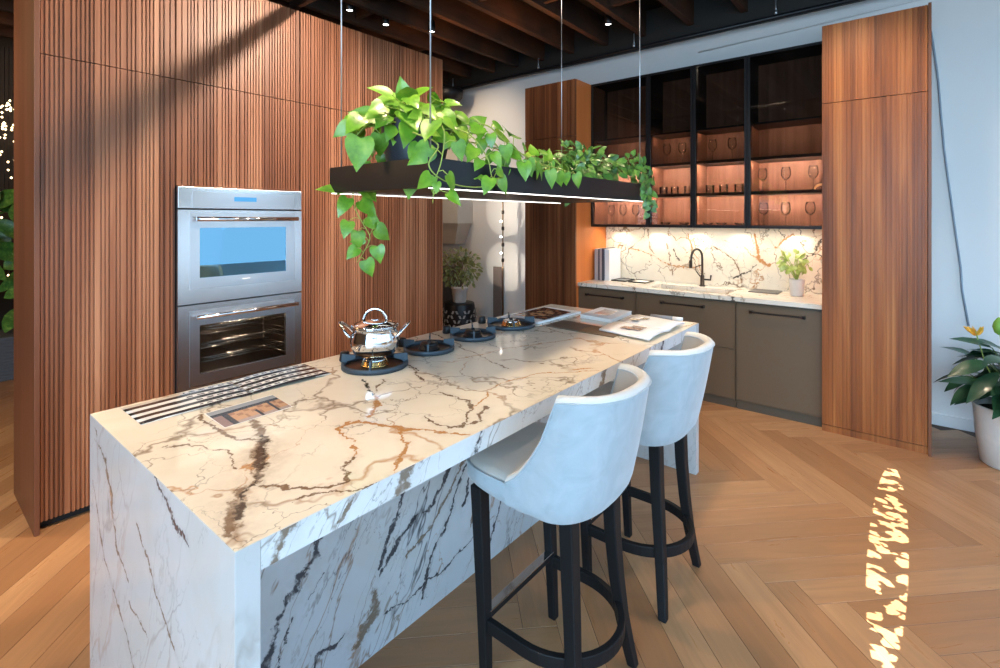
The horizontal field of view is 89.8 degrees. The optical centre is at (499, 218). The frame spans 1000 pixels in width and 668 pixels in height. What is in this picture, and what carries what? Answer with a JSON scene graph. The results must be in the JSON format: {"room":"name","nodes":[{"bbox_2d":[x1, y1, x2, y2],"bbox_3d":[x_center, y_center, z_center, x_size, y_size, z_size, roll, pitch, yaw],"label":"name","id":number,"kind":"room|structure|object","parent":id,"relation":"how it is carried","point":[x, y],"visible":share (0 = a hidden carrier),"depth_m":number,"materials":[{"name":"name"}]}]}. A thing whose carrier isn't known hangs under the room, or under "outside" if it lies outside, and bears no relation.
{"room":"kitchen","nodes":[
{"label":"kitchen","id":0,"kind":"room"},
{"bbox_2d":[0,36,13,329],"bbox_3d":[-5.716,-0.385,5.766,0.150,3.900,8.700,0,0,39],"label":"wall","id":1,"kind":"structure","parent":0,"point":[6,305],"depth_m":5.74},
{"bbox_2d":[289,0,315,9],"bbox_3d":[0.041,-1.515,2.342,3.900,0.068,0.066,0,0,39],"label":"pipe","id":2,"kind":"object","parent":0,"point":[294,4],"visible":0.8,"depth_m":3.50,"materials":[{"name":"black metal"}]},
{"bbox_2d":[0,379,999,667],"bbox_3d":[-1.459,1.595,2.257,12.254,0.060,9.250,0,0,39],"label":"floor","id":3,"kind":"structure","parent":0,"point":[817,548],"depth_m":2.23,"materials":[{"name":"brown wood"}]},
{"bbox_2d":[0,189,13,381],"bbox_3d":[-4.889,0.528,5.025,0.691,2.074,1.873,0,0,39],"label":"potted plant","id":4,"kind":"object","parent":3,"relation":"on","point":[6,196],"visible":0.07,"depth_m":4.96,"materials":[{"name":"green plant"}]},
{"bbox_2d":[14,0,39,536],"bbox_3d":[-2.521,0.045,2.669,0.622,3.040,0.021,0,0,39],"label":"end panel","id":5,"kind":"object","parent":3,"relation":"on","point":[26,12],"visible":1,"depth_m":2.60,"materials":[{"name":"brown wood"}]},
{"bbox_2d":[40,0,174,527],"bbox_3d":[-2.334,0.046,2.920,0.590,3.038,0.598,0,0,39],"label":"tall cabinet","id":6,"kind":"object","parent":3,"relation":"on","point":[107,67],"visible":0.79,"depth_m":2.70,"materials":[{"name":"brown wood"}]},
{"bbox_2d":[175,0,298,190],"bbox_3d":[-1.897,0.046,3.455,0.590,3.038,0.779,0,0,39],"label":"wall panel","id":7,"kind":"object","parent":3,"relation":"on","point":[237,61],"visible":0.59,"depth_m":3.23,"materials":[{"name":"brown wood"}]},
{"bbox_2d":[175,186,301,393],"bbox_3d":[-1.792,0.500,3.368,0.483,1.380,0.775,0,0,39],"label":"double oven","id":8,"kind":"object","parent":7,"relation":"in","point":[238,252],"visible":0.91,"depth_m":3.25,"materials":[{"name":"silver metal"}]},
{"bbox_2d":[298,12,379,362],"bbox_3d":[-1.428,0.046,4.030,0.590,3.038,0.702,0,0,39],"label":"tall cabinet","id":9,"kind":"object","parent":3,"relation":"on","point":[335,289],"visible":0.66,"depth_m":3.77,"materials":[{"name":"brown wood"}]},
{"bbox_2d":[90,304,698,667],"bbox_3d":[-0.063,1.077,2.378,1.087,0.976,2.750,0,0,39],"label":"kitchen island","id":10,"kind":"object","parent":3,"relation":"on","point":[313,532],"depth_m":1.56,"materials":[{"name":"stone"}]},
{"bbox_2d":[339,308,410,357],"bbox_3d":[-0.550,0.492,2.207,0.257,0.201,0.237,0,0,39],"label":"kettle","id":11,"kind":"object","parent":10,"relation":"on","point":[375,337],"visible":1,"depth_m":2.14,"materials":[{"name":"metal"}]},
{"bbox_2d":[90,304,697,552],"bbox_3d":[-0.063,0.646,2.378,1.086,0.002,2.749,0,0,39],"label":"island countertop","id":12,"kind":"structure","parent":10,"relation":"on","point":[342,434],"depth_m":1.56,"materials":[{"name":"stone"}]},
{"bbox_2d":[121,364,331,424],"bbox_3d":[-0.994,0.640,1.893,0.223,0.008,0.665,0,0,39],"label":"vent grille","id":13,"kind":"object","parent":12,"relation":"on","point":[165,407],"visible":1,"depth_m":1.84,"materials":[{"name":"silver metal"}]},
{"bbox_2d":[204,395,291,427],"bbox_3d":[-0.840,0.644,1.689,0.174,0.001,0.234,0,0,39],"label":"brochure","id":14,"kind":"object","parent":12,"relation":"on","point":[229,416],"visible":1,"depth_m":1.68,"materials":[{"name":"paper"}]},
{"bbox_2d":[501,307,580,323],"bbox_3d":[0.280,0.638,3.335,0.315,0.013,0.480,0,0,39],"label":"open magazine","id":15,"kind":"object","parent":12,"relation":"on","point":[542,314],"visible":0.98,"depth_m":3.31,"materials":[{"name":"white paper"}]},
{"bbox_2d":[513,307,569,319],"bbox_3d":[0.294,0.632,3.356,0.260,0.001,0.370,0,0,39],"label":"picture","id":16,"kind":"object","parent":15,"relation":"on","point":[544,313],"depth_m":3.34},
{"bbox_2d":[546,320,618,337],"bbox_3d":[0.506,0.641,2.936,0.450,0.006,0.212,0,0,39],"label":"board","id":17,"kind":"object","parent":12,"relation":"on","point":[564,324],"visible":0.86,"depth_m":2.94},
{"bbox_2d":[580,307,631,322],"bbox_3d":[0.699,0.633,3.309,0.261,0.022,0.356,0,0,39],"label":"closed book","id":18,"kind":"object","parent":12,"relation":"on","point":[603,314],"visible":0.99,"depth_m":3.25,"materials":[{"name":"white paper"}]},
{"bbox_2d":[595,309,617,314],"bbox_3d":[0.705,0.622,3.330,0.120,0.001,0.190,0,0,39],"label":"picture","id":19,"kind":"object","parent":18,"relation":"on","point":[604,312],"depth_m":3.32},
{"bbox_2d":[599,314,684,340],"bbox_3d":[0.842,0.622,2.940,0.315,0.025,0.601,0,0,39],"label":"open catalogue","id":20,"kind":"object","parent":12,"relation":"on","point":[644,327],"visible":1,"depth_m":2.87,"materials":[{"name":"white paper"}]},
{"bbox_2d":[620,326,643,329],"bbox_3d":[0.734,0.610,2.796,0.120,0.001,0.060,0,0,39],"label":"picture","id":21,"kind":"object","parent":20,"relation":"on","point":[628,327],"depth_m":2.78},
{"bbox_2d":[650,314,682,320],"bbox_3d":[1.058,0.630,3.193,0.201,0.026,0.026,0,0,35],"label":"booklet","id":22,"kind":"object","parent":12,"relation":"on","point":[652,315],"visible":0.8,"depth_m":3.17,"materials":[{"name":"white paper"}]},
{"bbox_2d":[380,39,442,338],"bbox_3d":[-0.981,0.046,4.577,0.590,3.038,0.708,0,0,39],"label":"tall cabinet","id":23,"kind":"object","parent":3,"relation":"on","point":[411,266],"visible":0.35,"depth_m":4.38,"materials":[{"name":"brown wood"}]},
{"bbox_2d":[443,266,457,311],"bbox_3d":[-1.233,1.115,7.217,1.360,0.900,0.460,0,0,39],"label":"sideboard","id":24,"kind":"object","parent":3,"relation":"on","point":[447,292],"visible":0.02,"depth_m":6.80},
{"bbox_2d":[443,300,476,326],"bbox_3d":[-0.502,1.302,6.246,0.433,0.525,0.433,0,0,39],"label":"garden stool","id":25,"kind":"object","parent":3,"relation":"on","point":[454,314],"visible":0.53,"depth_m":6.08,"materials":[{"name":"black ceramic"}]},
{"bbox_2d":[443,246,482,302],"bbox_3d":[-0.509,0.692,6.241,0.592,0.693,0.600,0,0,39],"label":"potted ficus","id":26,"kind":"object","parent":25,"relation":"on","point":[459,291],"visible":0.97,"depth_m":6.17,"materials":[{"name":"green plant"}]},
{"bbox_2d":[451,285,467,302],"bbox_3d":[-0.502,0.938,6.246,0.216,0.200,0.216,0,0,39],"label":"pot","id":27,"kind":"object","parent":26,"relation":"on","point":[459,295],"depth_m":6.17,"materials":[{"name":"white ceramic"}]},
{"bbox_2d":[493,266,501,316],"bbox_3d":[-0.026,1.093,6.445,0.135,0.945,0.030,0,0,39],"label":"panel","id":28,"kind":"object","parent":3,"relation":"on","point":[497,271],"visible":0.5,"depth_m":6.43,"materials":[{"name":"brown wood"}]},
{"bbox_2d":[500,201,503,315],"bbox_3d":[0.035,0.565,6.169,0.260,2.000,0.260,0,0,39],"label":"floor lamp","id":29,"kind":"object","parent":3,"relation":"on","point":[502,211],"visible":0.72,"depth_m":6.16,"materials":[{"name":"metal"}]},
{"bbox_2d":[466,363,650,667],"bbox_3d":[0.204,1.040,1.716,0.589,1.051,0.490,0,0,39],"label":"bar stool","id":30,"kind":"object","parent":3,"relation":"on","point":[566,470],"visible":0.98,"depth_m":1.53,"materials":[{"name":"grey fabric"}]},
{"bbox_2d":[525,79,605,309],"bbox_3d":[0.724,0.080,5.487,0.621,2.970,0.675,0,0,39],"label":"tall cabinet","id":31,"kind":"object","parent":3,"relation":"on","point":[561,242],"visible":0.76,"depth_m":5.21,"materials":[{"name":"brown wood"}]},
{"bbox_2d":[579,286,636,314],"bbox_3d":[1.211,1.124,5.101,0.612,0.882,0.646,0,0,39],"label":"base cabinet","id":32,"kind":"object","parent":3,"relation":"on","point":[589,297],"visible":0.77,"depth_m":4.88,"materials":[{"name":"beige paint"}]},
{"bbox_2d":[580,332,714,623],"bbox_3d":[0.627,1.040,2.223,0.589,1.051,0.490,0,0,39],"label":"bar stool","id":33,"kind":"object","parent":3,"relation":"on","point":[676,391],"visible":0.68,"depth_m":2.01,"materials":[{"name":"grey fabric"}]},
{"bbox_2d":[636,292,736,407],"bbox_3d":[1.786,1.124,4.631,0.866,0.882,0.646,0,0,39],"label":"base cabinet","id":34,"kind":"object","parent":3,"relation":"on","point":[716,318],"visible":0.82,"depth_m":4.25,"materials":[{"name":"beige paint"}]},
{"bbox_2d":[578,279,821,309],"bbox_3d":[1.787,0.751,4.639,2.092,0.212,0.607,0,0,39],"label":"countertop","id":35,"kind":"structure","parent":34,"relation":"on","point":[812,301],"depth_m":4.44,"materials":[{"name":"stone"}]},
{"bbox_2d":[595,248,599,279],"bbox_3d":[1.095,0.482,5.380,0.040,0.325,0.260,0,0,39],"label":"upright book","id":36,"kind":"object","parent":35,"relation":"on","point":[596,250],"visible":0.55,"depth_m":5.28,"materials":[{"name":"white paper"}]},
{"bbox_2d":[598,249,599,279],"bbox_3d":[1.120,0.482,5.360,0.020,0.325,0.260,0,0,39],"label":"upright book","id":37,"kind":"object","parent":35,"relation":"on","point":[598,249],"visible":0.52,"depth_m":5.26,"materials":[{"name":"paper"}]},
{"bbox_2d":[600,247,609,279],"bbox_3d":[1.135,0.477,5.341,0.023,0.335,0.270,0,0,39],"label":"upright book","id":38,"kind":"object","parent":35,"relation":"on","point":[607,247],"visible":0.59,"depth_m":5.24,"materials":[{"name":"white paper"}]},
{"bbox_2d":[602,247,614,280],"bbox_3d":[1.153,0.477,5.327,0.020,0.335,0.270,0,0,39],"label":"upright book","id":39,"kind":"object","parent":35,"relation":"on","point":[603,249],"visible":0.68,"depth_m":5.22,"materials":[{"name":"paper"}]},
{"bbox_2d":[605,248,620,280],"bbox_3d":[1.193,0.482,5.313,0.054,0.325,0.260,0,0,39],"label":"upright book","id":40,"kind":"object","parent":35,"relation":"on","point":[612,256],"visible":0.95,"depth_m":5.25,"materials":[{"name":"white paper"}]},
{"bbox_2d":[611,278,634,281],"bbox_3d":[1.284,0.639,5.239,0.160,0.010,0.220,0,0,39],"label":"frame","id":41,"kind":"object","parent":35,"relation":"on","point":[617,279],"visible":1,"depth_m":5.24,"materials":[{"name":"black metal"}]},
{"bbox_2d":[628,279,653,282],"bbox_3d":[1.439,0.639,5.113,0.180,0.010,0.220,0,0,39],"label":"frame","id":42,"kind":"object","parent":35,"relation":"on","point":[635,280],"visible":1,"depth_m":5.10,"materials":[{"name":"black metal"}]},
{"bbox_2d":[661,287,728,293],"bbox_3d":[1.763,0.769,4.609,0.724,0.176,0.334,0,0,39],"label":"sink basin","id":43,"kind":"object","parent":35,"relation":"in","point":[675,288],"depth_m":4.72,"materials":[{"name":"stone"}]},
{"bbox_2d":[689,248,711,286],"bbox_3d":[1.896,0.462,4.741,0.169,0.366,0.173,0,0,39],"label":"kitchen faucet","id":44,"kind":"object","parent":35,"relation":"on","point":[702,279],"visible":1,"depth_m":4.77,"materials":[{"name":"brown metal"}]},
{"bbox_2d":[748,288,781,293],"bbox_3d":[2.333,0.640,4.414,0.230,0.008,0.210,0,0,39],"label":"slate board","id":45,"kind":"object","parent":35,"relation":"on","point":[754,289],"visible":1,"depth_m":4.37,"materials":[{"name":"white stone"}]},
{"bbox_2d":[776,248,812,296],"bbox_3d":[2.442,0.448,4.181,0.263,0.393,0.251,0,0,39],"label":"plant","id":46,"kind":"object","parent":35,"relation":"on","point":[796,285],"visible":1,"depth_m":4.15,"materials":[{"name":"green plant"}]},
{"bbox_2d":[736,301,821,426],"bbox_3d":[2.358,1.124,4.164,0.602,0.882,0.646,0,0,39],"label":"base cabinet","id":47,"kind":"object","parent":3,"relation":"on","point":[779,348],"visible":0.93,"depth_m":3.93,"materials":[{"name":"beige paint"}]},
{"bbox_2d":[822,2,931,456],"bbox_3d":[2.816,0.072,3.759,0.613,2.985,0.705,0,0,39],"label":"tall cabinet","id":48,"kind":"object","parent":3,"relation":"on","point":[877,69],"visible":1,"depth_m":3.49,"materials":[{"name":"brown wood"}]},
{"bbox_2d":[933,317,999,469],"bbox_3d":[3.212,1.097,3.132,0.771,0.935,0.827,0,0,39],"label":"floor plant","id":49,"kind":"object","parent":3,"relation":"on","point":[977,389],"visible":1,"depth_m":3.19,"materials":[{"name":"green plant"}]},
{"bbox_2d":[520,0,663,30],"bbox_3d":[-1.495,-2.195,2.319,11.050,0.080,8.700,0,0,39],"label":"ceiling","id":50,"kind":"structure","parent":0,"point":[647,5],"depth_m":5.08,"materials":[{"name":"black"}]},
{"bbox_2d":[0,11,13,26],"bbox_3d":[-4.799,-2.025,4.953,0.060,0.260,8.400,0,0,39],"label":"ceiling beam","id":51,"kind":"structure","parent":50,"relation":"attached to","point":[6,18],"depth_m":4.90,"materials":[{"name":"brown wood"}]},
{"bbox_2d":[0,0,13,13],"bbox_3d":[-4.451,-2.025,4.668,0.060,0.260,8.400,0,0,39],"label":"ceiling beam","id":52,"kind":"structure","parent":50,"relation":"attached to","point":[5,5],"depth_m":4.57,"materials":[{"name":"brown wood"}]},
{"bbox_2d":[0,24,13,38],"bbox_3d":[-5.148,-2.025,5.237,0.060,0.260,8.400,0,0,39],"label":"ceiling beam","id":53,"kind":"structure","parent":50,"relation":"attached to","point":[5,31],"depth_m":5.22,"materials":[{"name":"brown wood"}]},
{"bbox_2d":[0,47,13,275],"bbox_3d":[-5.284,-0.543,5.356,0.078,2.585,0.269,0,0,39],"label":"fairy lights","id":54,"kind":"object","parent":53,"relation":"hanging from","point":[10,110],"visible":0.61,"depth_m":5.37,"materials":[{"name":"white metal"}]},
{"bbox_2d":[346,3,353,11],"bbox_3d":[-1.361,-2.018,4.546,0.072,0.274,0.072,0,0,39],"label":"ceiling spotlight","id":55,"kind":"object","parent":50,"relation":"attached to","point":[349,8],"visible":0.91,"depth_m":4.52,"materials":[{"name":"black metal"}]},
{"bbox_2d":[268,0,470,78],"bbox_3d":[-3.064,-2.025,3.536,0.060,0.260,8.400,0,0,39],"label":"ceiling beam","id":56,"kind":"structure","parent":50,"relation":"attached to","point":[452,66],"depth_m":5.74,"materials":[{"name":"brown wood"}]},
{"bbox_2d":[382,17,389,25],"bbox_3d":[-1.111,-2.018,4.884,0.072,0.274,0.072,0,0,39],"label":"ceiling spotlight","id":57,"kind":"object","parent":50,"relation":"attached to","point":[385,22],"visible":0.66,"depth_m":4.86,"materials":[{"name":"black metal"}]},
{"bbox_2d":[284,0,494,72],"bbox_3d":[-2.739,-2.025,3.270,0.060,0.260,8.400,0,0,39],"label":"ceiling beam","id":58,"kind":"structure","parent":50,"relation":"attached to","point":[332,8],"depth_m":5.34,"materials":[{"name":"brown wood"}]},
{"bbox_2d":[407,44,424,51],"bbox_3d":[-0.941,-2.035,5.804,0.360,0.200,0.040,0,0,39],"label":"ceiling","id":59,"kind":"structure","parent":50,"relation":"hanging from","point":[409,46],"depth_m":5.82,"materials":[{"name":"brown wood"}]},
{"bbox_2d":[340,0,518,66],"bbox_3d":[-2.445,-2.025,3.030,0.060,0.260,8.400,0,0,39],"label":"ceiling beam","id":60,"kind":"structure","parent":50,"relation":"attached to","point":[394,10],"depth_m":5.23,"materials":[{"name":"brown wood"}]},
{"bbox_2d":[355,6,373,19],"bbox_3d":[-1.264,-2.035,4.776,0.320,0.200,0.040,0,0,39],"label":"ceiling","id":61,"kind":"structure","parent":60,"relation":"attached to","point":[360,13],"depth_m":4.81,"materials":[{"name":"brown wood"}]},
{"bbox_2d":[428,15,434,32],"bbox_3d":[-0.689,-2.018,5.069,0.072,0.274,0.072,0,0,39],"label":"ceiling spotlight","id":62,"kind":"object","parent":50,"relation":"attached to","point":[432,22],"visible":0.84,"depth_m":5.04,"materials":[{"name":"black metal"}]},
{"bbox_2d":[443,71,447,83],"bbox_3d":[-3.405,-2.025,3.814,0.060,0.260,8.400,0,0,39],"label":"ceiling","id":63,"kind":"structure","parent":50,"relation":"attached to","point":[445,74],"depth_m":7.00,"materials":[{"name":"black"}]},
{"bbox_2d":[398,0,544,60],"bbox_3d":[-2.143,-2.025,2.783,0.060,0.260,8.400,0,0,39],"label":"ceiling beam","id":64,"kind":"structure","parent":50,"relation":"attached to","point":[456,12],"depth_m":5.15,"materials":[{"name":"brown wood"}]},
{"bbox_2d":[452,0,861,89],"bbox_3d":[1.073,-1.814,5.424,10.400,0.182,0.042,0,0,39],"label":"ceiling pipe","id":65,"kind":"object","parent":64,"relation":"hanging from","point":[776,15],"visible":0.83,"depth_m":4.86,"materials":[{"name":"black metal"}]},
{"bbox_2d":[443,86,462,101],"bbox_3d":[-0.670,-1.605,6.641,0.370,0.200,0.370,0,0,39],"label":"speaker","id":66,"kind":"object","parent":65,"relation":"hanging from","point":[449,92],"visible":0.49,"depth_m":6.49},
{"bbox_2d":[330,0,643,203],"bbox_3d":[0.099,-1.133,2.800,0.650,2.044,1.938,0,0,39],"label":"light","id":67,"kind":"object","parent":50,"relation":"hanging from","point":[388,178],"visible":0.82,"depth_m":2.21,"materials":[{"name":"black metal"}]},
{"bbox_2d":[381,117,449,160],"bbox_3d":[-0.374,-0.275,2.229,0.306,0.295,0.306,0,0,39],"label":"plant pot","id":68,"kind":"object","parent":67,"relation":"on","point":[391,150],"depth_m":2.10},
{"bbox_2d":[315,77,581,276],"bbox_3d":[-0.148,-0.178,2.442,0.755,0.885,1.310,0,0,39],"label":"pothos","id":69,"kind":"object","parent":67,"relation":"on","point":[402,129],"visible":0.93,"depth_m":2.11,"materials":[{"name":"plant"}]},
{"bbox_2d":[344,187,620,202],"bbox_3d":[0.099,-0.122,2.800,0.626,0.008,1.914,0,0,39],"label":"light strip","id":70,"kind":"object","parent":67,"relation":"on","point":[514,194],"depth_m":2.54,"materials":[{"name":"white plastic"}]},
{"bbox_2d":[534,139,657,219],"bbox_3d":[0.533,-0.251,3.283,0.734,0.517,0.936,0,0,39],"label":"plant","id":71,"kind":"object","parent":67,"relation":"on","point":[590,165],"visible":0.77,"depth_m":3.26,"materials":[{"name":"green plant"}]},
{"bbox_2d":[459,0,573,53],"bbox_3d":[-1.825,-2.025,2.524,0.060,0.260,8.400,0,0,39],"label":"ceiling beam","id":72,"kind":"structure","parent":50,"relation":"attached to","point":[518,14],"depth_m":5.08,"materials":[{"name":"brown wood"}]},
{"bbox_2d":[523,0,608,45],"bbox_3d":[-1.492,-2.025,2.252,0.060,0.260,8.400,0,0,39],"label":"ceiling beam","id":73,"kind":"structure","parent":50,"relation":"attached to","point":[575,15],"depth_m":4.99,"materials":[{"name":"brown wood"}]},
{"bbox_2d":[604,13,611,25],"bbox_3d":[1.050,-2.018,4.875,0.072,0.274,0.072,0,0,39],"label":"ceiling spotlight","id":74,"kind":"object","parent":50,"relation":"attached to","point":[608,20],"visible":0.81,"depth_m":4.85,"materials":[{"name":"black metal"}]},
{"bbox_2d":[587,0,645,36],"bbox_3d":[-1.159,-2.025,1.980,0.060,0.260,8.400,0,0,39],"label":"ceiling beam","id":75,"kind":"structure","parent":50,"relation":"attached to","point":[627,14],"depth_m":4.88,"materials":[{"name":"brown wood"}]},
{"bbox_2d":[543,0,556,3],"bbox_3d":[0.540,-2.035,4.400,0.370,0.200,0.040,0,0,39],"label":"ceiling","id":76,"kind":"structure","parent":75,"relation":"attached to","point":[544,1],"depth_m":4.48,"materials":[{"name":"brown wood"}]},
{"bbox_2d":[659,0,693,25],"bbox_3d":[-0.783,-2.025,1.673,0.060,0.260,8.400,0,0,39],"label":"ceiling beam","id":77,"kind":"structure","parent":50,"relation":"attached to","point":[683,9],"depth_m":4.70,"materials":[{"name":"brown wood"}]},
{"bbox_2d":[610,0,636,7],"bbox_3d":[1.179,-2.035,4.460,0.425,0.200,0.040,0,0,39],"label":"ceiling","id":78,"kind":"structure","parent":77,"relation":"attached to","point":[613,3],"depth_m":4.53,"materials":[{"name":"brown wood"}]},
{"bbox_2d":[731,0,747,12],"bbox_3d":[-0.408,-2.025,1.366,0.060,0.260,8.400,0,0,39],"label":"ceiling beam","id":79,"kind":"structure","parent":50,"relation":"attached to","point":[741,5],"depth_m":4.50,"materials":[{"name":"brown wood"}]},
{"bbox_2d":[443,0,999,419],"bbox_3d":[1.228,-0.105,5.614,10.800,3.340,0.150,0,0,39],"label":"wall","id":80,"kind":"structure","parent":0,"point":[966,33],"depth_m":3.79,"materials":[{"name":"white paint"}]},
{"bbox_2d":[443,148,472,243],"bbox_3d":[-0.812,-0.295,6.989,0.900,1.280,0.299,0,0,39],"label":"range hood","id":81,"kind":"object","parent":80,"relation":"attached to","point":[457,219],"visible":0.32,"depth_m":6.72,"materials":[{"name":"beige paint"}]},
{"bbox_2d":[591,74,647,226],"bbox_3d":[1.308,-0.660,5.216,0.620,1.490,0.355,0,0,39],"label":"upper cabinet","id":82,"kind":"object","parent":80,"relation":"attached to","point":[614,104],"visible":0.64,"depth_m":5.35,"materials":[{"name":"brown wood"}]},
{"bbox_2d":[594,135,645,144],"bbox_3d":[1.312,-0.813,5.220,0.588,0.016,0.308,0,0,39],"label":"shelf","id":83,"kind":"object","parent":82,"relation":"attached to","point":[632,140],"depth_m":5.25,"materials":[{"name":"black wood"}]},
{"bbox_2d":[443,0,865,89],"bbox_3d":[1.212,-2.055,5.595,10.800,0.560,0.200,0,0,39],"label":"trim","id":84,"kind":"structure","parent":80,"relation":"attached to","point":[661,23],"depth_m":5.15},
{"bbox_2d":[648,66,692,227],"bbox_3d":[1.717,-0.660,4.883,0.426,1.490,0.355,0,0,39],"label":"upper cabinet","id":85,"kind":"object","parent":80,"relation":"attached to","point":[670,92],"visible":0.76,"depth_m":5.00,"materials":[{"name":"brown wood"}]},
{"bbox_2d":[651,130,689,139],"bbox_3d":[1.720,-0.813,4.887,0.394,0.016,0.308,0,0,39],"label":"shelf","id":86,"kind":"object","parent":85,"relation":"attached to","point":[678,135],"depth_m":4.91,"materials":[{"name":"black wood"}]},
{"bbox_2d":[651,162,689,169],"bbox_3d":[1.720,-0.513,4.887,0.394,0.026,0.308,0,0,39],"label":"shelf","id":87,"kind":"object","parent":85,"relation":"attached to","point":[682,165],"depth_m":4.87,"materials":[{"name":"brown wood"}]},
{"bbox_2d":[651,193,689,197],"bbox_3d":[1.720,-0.220,4.887,0.394,0.026,0.308,0,0,39],"label":"shelf","id":88,"kind":"object","parent":85,"relation":"attached to","point":[663,195],"depth_m":4.81,"materials":[{"name":"black metal"}]},
{"bbox_2d":[606,227,821,293],"bbox_3d":[1.986,0.365,4.883,2.092,0.558,0.021,0,0,39],"label":"backsplash","id":89,"kind":"structure","parent":80,"relation":"attached to","point":[734,257],"depth_m":4.78,"materials":[{"name":"stone"}]},
{"bbox_2d":[693,55,746,227],"bbox_3d":[2.061,-0.660,4.602,0.454,1.490,0.355,0,0,39],"label":"upper cabinet","id":90,"kind":"object","parent":80,"relation":"attached to","point":[719,87],"visible":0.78,"depth_m":4.71,"materials":[{"name":"brown wood"}]},
{"bbox_2d":[705,185,714,192],"bbox_3d":[1.953,-0.272,4.667,0.079,0.075,0.080,0,0,39],"label":"tumbler","id":91,"kind":"object","parent":90,"relation":"on","point":[713,186],"visible":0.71,"depth_m":4.66,"materials":[{"name":"clear glass"}]},
{"bbox_2d":[696,124,743,134],"bbox_3d":[2.064,-0.813,4.606,0.422,0.016,0.308,0,0,39],"label":"shelf","id":92,"kind":"object","parent":90,"relation":"attached to","point":[732,129],"depth_m":4.60,"materials":[{"name":"black wood"}]},
{"bbox_2d":[696,158,743,166],"bbox_3d":[2.064,-0.513,4.606,0.422,0.026,0.308,0,0,39],"label":"shelf","id":93,"kind":"object","parent":90,"relation":"attached to","point":[738,162],"depth_m":4.57,"materials":[{"name":"brown wood"}]},
{"bbox_2d":[696,192,743,196],"bbox_3d":[2.064,-0.220,4.606,0.422,0.026,0.308,0,0,39],"label":"shelf","id":94,"kind":"object","parent":90,"relation":"attached to","point":[698,194],"depth_m":4.52,"materials":[{"name":"black metal"}]},
{"bbox_2d":[719,184,727,191],"bbox_3d":[2.046,-0.272,4.591,0.079,0.075,0.080,0,0,39],"label":"tumbler","id":95,"kind":"object","parent":90,"relation":"on","point":[726,184],"visible":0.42,"depth_m":4.57,"materials":[{"name":"clear glass"}]},
{"bbox_2d":[728,137,736,157],"bbox_3d":[2.106,-0.630,4.555,0.076,0.205,0.076,0,0,39],"label":"wine glass","id":96,"kind":"object","parent":90,"relation":"on","point":[735,137],"visible":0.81,"depth_m":4.55,"materials":[{"name":"clear glass"}]},
{"bbox_2d":[734,184,743,191],"bbox_3d":[2.146,-0.272,4.509,0.079,0.075,0.080,0,0,39],"label":"tumbler","id":97,"kind":"object","parent":90,"relation":"on","point":[734,184],"visible":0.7,"depth_m":4.50,"materials":[{"name":"clear glass"}]},
{"bbox_2d":[747,41,821,228],"bbox_3d":[2.463,-0.660,4.273,0.578,1.490,0.355,0,0,39],"label":"upper cabinet","id":98,"kind":"object","parent":80,"relation":"attached to","point":[784,85],"visible":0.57,"depth_m":4.38,"materials":[{"name":"brown wood"}]},
{"bbox_2d":[759,203,767,215],"bbox_3d":[2.301,-0.036,4.383,0.076,0.205,0.076,0,0,39],"label":"wine glass","id":99,"kind":"object","parent":98,"relation":"in","point":[760,203],"visible":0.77,"depth_m":4.38,"materials":[{"name":"clear glass"}]},
{"bbox_2d":[781,167,790,188],"bbox_3d":[2.439,-0.337,4.283,0.076,0.205,0.076,0,0,39],"label":"wine glass","id":100,"kind":"object","parent":98,"relation":"on","point":[782,167],"visible":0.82,"depth_m":4.28,"materials":[{"name":"clear glass"}]},
{"bbox_2d":[781,202,790,225],"bbox_3d":[2.433,-0.036,4.275,0.076,0.205,0.076,0,0,39],"label":"wine glass","id":101,"kind":"object","parent":98,"relation":"in","point":[782,202],"visible":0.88,"depth_m":4.27,"materials":[{"name":"clear glass"}]},
{"bbox_2d":[751,115,821,129],"bbox_3d":[2.467,-0.813,4.277,0.546,0.016,0.308,0,0,39],"label":"shelf","id":102,"kind":"object","parent":98,"relation":"attached to","point":[814,121],"depth_m":4.30,"materials":[{"name":"black wood"}]},
{"bbox_2d":[751,152,821,163],"bbox_3d":[2.467,-0.513,4.277,0.546,0.026,0.308,0,0,39],"label":"shelf","id":103,"kind":"object","parent":98,"relation":"attached to","point":[808,158],"depth_m":4.26,"materials":[{"name":"brown wood"}]},
{"bbox_2d":[751,189,821,195],"bbox_3d":[2.467,-0.220,4.277,0.546,0.026,0.308,0,0,39],"label":"shelf","id":104,"kind":"object","parent":98,"relation":"attached to","point":[754,192],"depth_m":4.28,"materials":[{"name":"black metal"}]},
{"bbox_2d":[805,202,815,225],"bbox_3d":[2.572,-0.036,4.161,0.076,0.205,0.076,0,0,39],"label":"wine glass","id":105,"kind":"object","parent":98,"relation":"in","point":[806,202],"visible":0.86,"depth_m":4.15,"materials":[{"name":"clear glass"}]},
{"bbox_2d":[808,165,818,189],"bbox_3d":[2.594,-0.337,4.156,0.076,0.205,0.076,0,0,39],"label":"wine glass","id":106,"kind":"object","parent":98,"relation":"on","point":[809,165],"visible":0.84,"depth_m":4.16,"materials":[{"name":"clear glass"}]},
{"bbox_2d":[699,0,917,52],"bbox_3d":[2.795,-1.660,4.212,2.200,0.084,0.012,0,0,39],"label":"conduit","id":107,"kind":"object","parent":80,"relation":"attached to","point":[911,0],"visible":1,"depth_m":4.30,"materials":[{"name":"grey metal"}]},
{"bbox_2d":[932,33,969,325],"bbox_3d":[3.351,-0.336,3.756,0.039,2.244,0.243,0,0,-43],"label":"hanging cable","id":108,"kind":"object","parent":80,"relation":"hanging from","point":[933,46],"visible":0.85,"depth_m":3.75,"materials":[{"name":"grey metal"}]},
{"bbox_2d":[932,412,974,431],"bbox_3d":[4.321,1.520,2.982,2.680,0.090,0.015,0,0,39],"label":"baseboard","id":109,"kind":"structure","parent":80,"relation":"attached to","point":[960,423],"depth_m":3.74,"materials":[{"name":"white paint"}]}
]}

